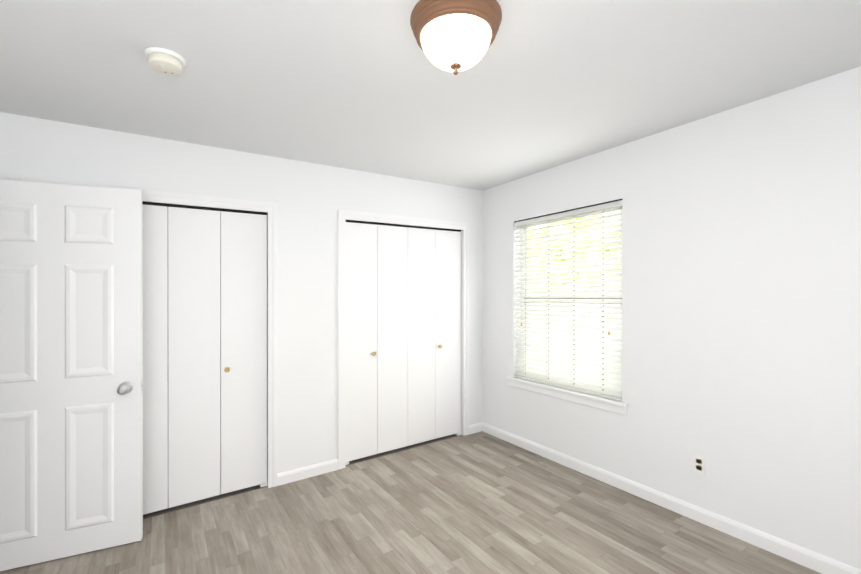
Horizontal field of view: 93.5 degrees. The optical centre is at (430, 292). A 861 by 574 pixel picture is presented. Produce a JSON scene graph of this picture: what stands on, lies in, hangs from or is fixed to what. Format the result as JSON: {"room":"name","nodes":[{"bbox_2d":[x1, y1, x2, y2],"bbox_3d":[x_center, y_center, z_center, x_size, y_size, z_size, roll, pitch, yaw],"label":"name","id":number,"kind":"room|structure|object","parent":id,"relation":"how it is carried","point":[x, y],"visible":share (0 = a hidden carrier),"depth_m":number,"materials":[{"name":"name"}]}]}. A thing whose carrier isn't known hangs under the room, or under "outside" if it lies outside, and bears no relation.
{"room":"empty bedroom","nodes":[
{"label":"empty bedroom","id":0,"kind":"room"},
{"bbox_2d":[0,112,481,472],"bbox_3d":[-1.021,0.217,3.165,3.880,2.505,0.120,0,0,-34],"label":"wall","id":1,"kind":"structure","parent":0,"point":[310,199],"depth_m":3.09,"materials":[{"name":"white paint"}]},
{"bbox_2d":[22,177,277,518],"bbox_3d":[-1.737,0.397,2.679,1.360,2.114,0.136,0,0,-34],"label":"trim","id":2,"kind":"structure","parent":1,"relation":"attached to","point":[269,208],"depth_m":2.97,"materials":[{"name":"white paint"}]},
{"bbox_2d":[142,201,266,514],"bbox_3d":[-1.726,0.428,2.663,1.236,2.050,0.060,0,0,-34],"label":"bifold door","id":3,"kind":"structure","parent":1,"relation":"in","point":[204,274],"depth_m":2.77,"materials":[{"name":"white paint"}]},
{"bbox_2d":[278,459,337,485],"bbox_3d":[-0.942,1.387,3.138,0.470,0.092,0.015,0,0,-34],"label":"baseboard","id":4,"kind":"structure","parent":1,"relation":"attached to","point":[294,475],"depth_m":3.12,"materials":[{"name":"white paint"}]},
{"bbox_2d":[346,220,460,464],"bbox_3d":[-0.206,0.401,3.673,1.226,2.050,0.060,0,0,-34],"label":"bifold door","id":5,"kind":"structure","parent":1,"relation":"in","point":[403,335],"depth_m":3.63,"materials":[{"name":"white paint"}]},
{"bbox_2d":[338,210,468,469],"bbox_3d":[-0.217,0.370,3.690,1.350,2.114,0.136,0,0,-34],"label":"trim","id":6,"kind":"structure","parent":1,"relation":"attached to","point":[345,215],"depth_m":3.52,"materials":[{"name":"white paint"}]},
{"bbox_2d":[144,204,445,230],"bbox_3d":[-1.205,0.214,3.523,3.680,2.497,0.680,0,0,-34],"label":"door track","id":7,"kind":"object","parent":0,"point":[261,214],"depth_m":3.54,"materials":[{"name":"grey metal"}]},
{"bbox_2d":[0,431,820,573],"bbox_3d":[-0.634,1.467,1.448,5.180,0.196,4.770,0,0,-34],"label":"floor","id":8,"kind":"structure","parent":0,"point":[481,502],"depth_m":2.42,"materials":[{"name":"brown wood"}]},
{"bbox_2d":[0,0,860,190],"bbox_3d":[-0.634,-1.053,1.444,5.180,0.196,4.770,0,0,-34],"label":"ceiling","id":9,"kind":"structure","parent":0,"point":[370,87],"depth_m":1.90,"materials":[{"name":"white paint"}]},
{"bbox_2d":[144,47,185,74],"bbox_3d":[-1.133,-0.981,1.732,0.150,0.049,0.150,0,0,-34],"label":"smoke detector","id":10,"kind":"object","parent":9,"relation":"attached to","point":[165,61],"visible":1,"depth_m":1.70,"materials":[{"name":"white plastic"}]},
{"bbox_2d":[410,0,501,74],"bbox_3d":[0.095,-0.922,1.521,0.342,0.211,0.342,0,0,-34],"label":"ceiling light","id":11,"kind":"object","parent":9,"relation":"attached to","point":[455,37],"visible":1,"depth_m":1.43,"materials":[{"name":"white glass"}]},
{"bbox_2d":[482,66,860,569],"bbox_3d":[1.652,0.168,2.558,0.140,2.480,4.090,0,0,-34],"label":"wall","id":12,"kind":"structure","parent":0,"point":[741,298],"depth_m":2.32,"materials":[{"name":"white paint"}]},
{"bbox_2d":[506,210,628,414],"bbox_3d":[1.102,0.101,3.352,0.167,1.542,1.182,0,0,-34],"label":"window","id":13,"kind":"structure","parent":12,"relation":"in","point":[607,404],"depth_m":3.27,"materials":[{"name":"white paint"}]},
{"bbox_2d":[514,199,621,400],"bbox_3d":[1.089,0.058,3.334,0.067,1.452,1.057,0,0,-34],"label":"window blind","id":14,"kind":"object","parent":13,"relation":"attached to","point":[579,372],"visible":0.88,"depth_m":3.26,"materials":[{"name":"white plastic"}]},
{"bbox_2d":[478,422,860,573],"bbox_3d":[1.577,1.347,2.510,0.040,0.125,3.850,0,0,-34],"label":"baseboard","id":15,"kind":"structure","parent":12,"relation":"attached to","point":[812,560],"depth_m":2.47,"materials":[{"name":"white paint"}]},
{"bbox_2d":[693,453,705,475],"bbox_3d":[1.630,1.043,2.459,0.008,0.117,0.072,0,0,-34],"label":"electrical outlet","id":16,"kind":"object","parent":12,"relation":"attached to","point":[699,464],"visible":1,"depth_m":2.45,"materials":[{"name":"white plastic"}]},
{"bbox_3d":[-1.487,0.228,0.471,0.120,2.490,4.090,0,0,-34],"label":"wall","id":17,"kind":"structure","parent":0,"visible":0},
{"bbox_2d":[0,180,143,570],"bbox_3d":[-2.034,0.427,2.179,0.808,2.042,0.236,0,0,-34],"label":"entry door","id":18,"kind":"structure","parent":17,"relation":"in","point":[71,382],"depth_m":2.21,"materials":[{"name":"white paint"}]},
{"label":"outside","id":19,"kind":"structure","parent":0,"visible":0},
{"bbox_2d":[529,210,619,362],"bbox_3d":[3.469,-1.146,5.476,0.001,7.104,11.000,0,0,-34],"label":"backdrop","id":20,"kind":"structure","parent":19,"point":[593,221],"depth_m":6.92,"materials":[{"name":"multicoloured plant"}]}
]}

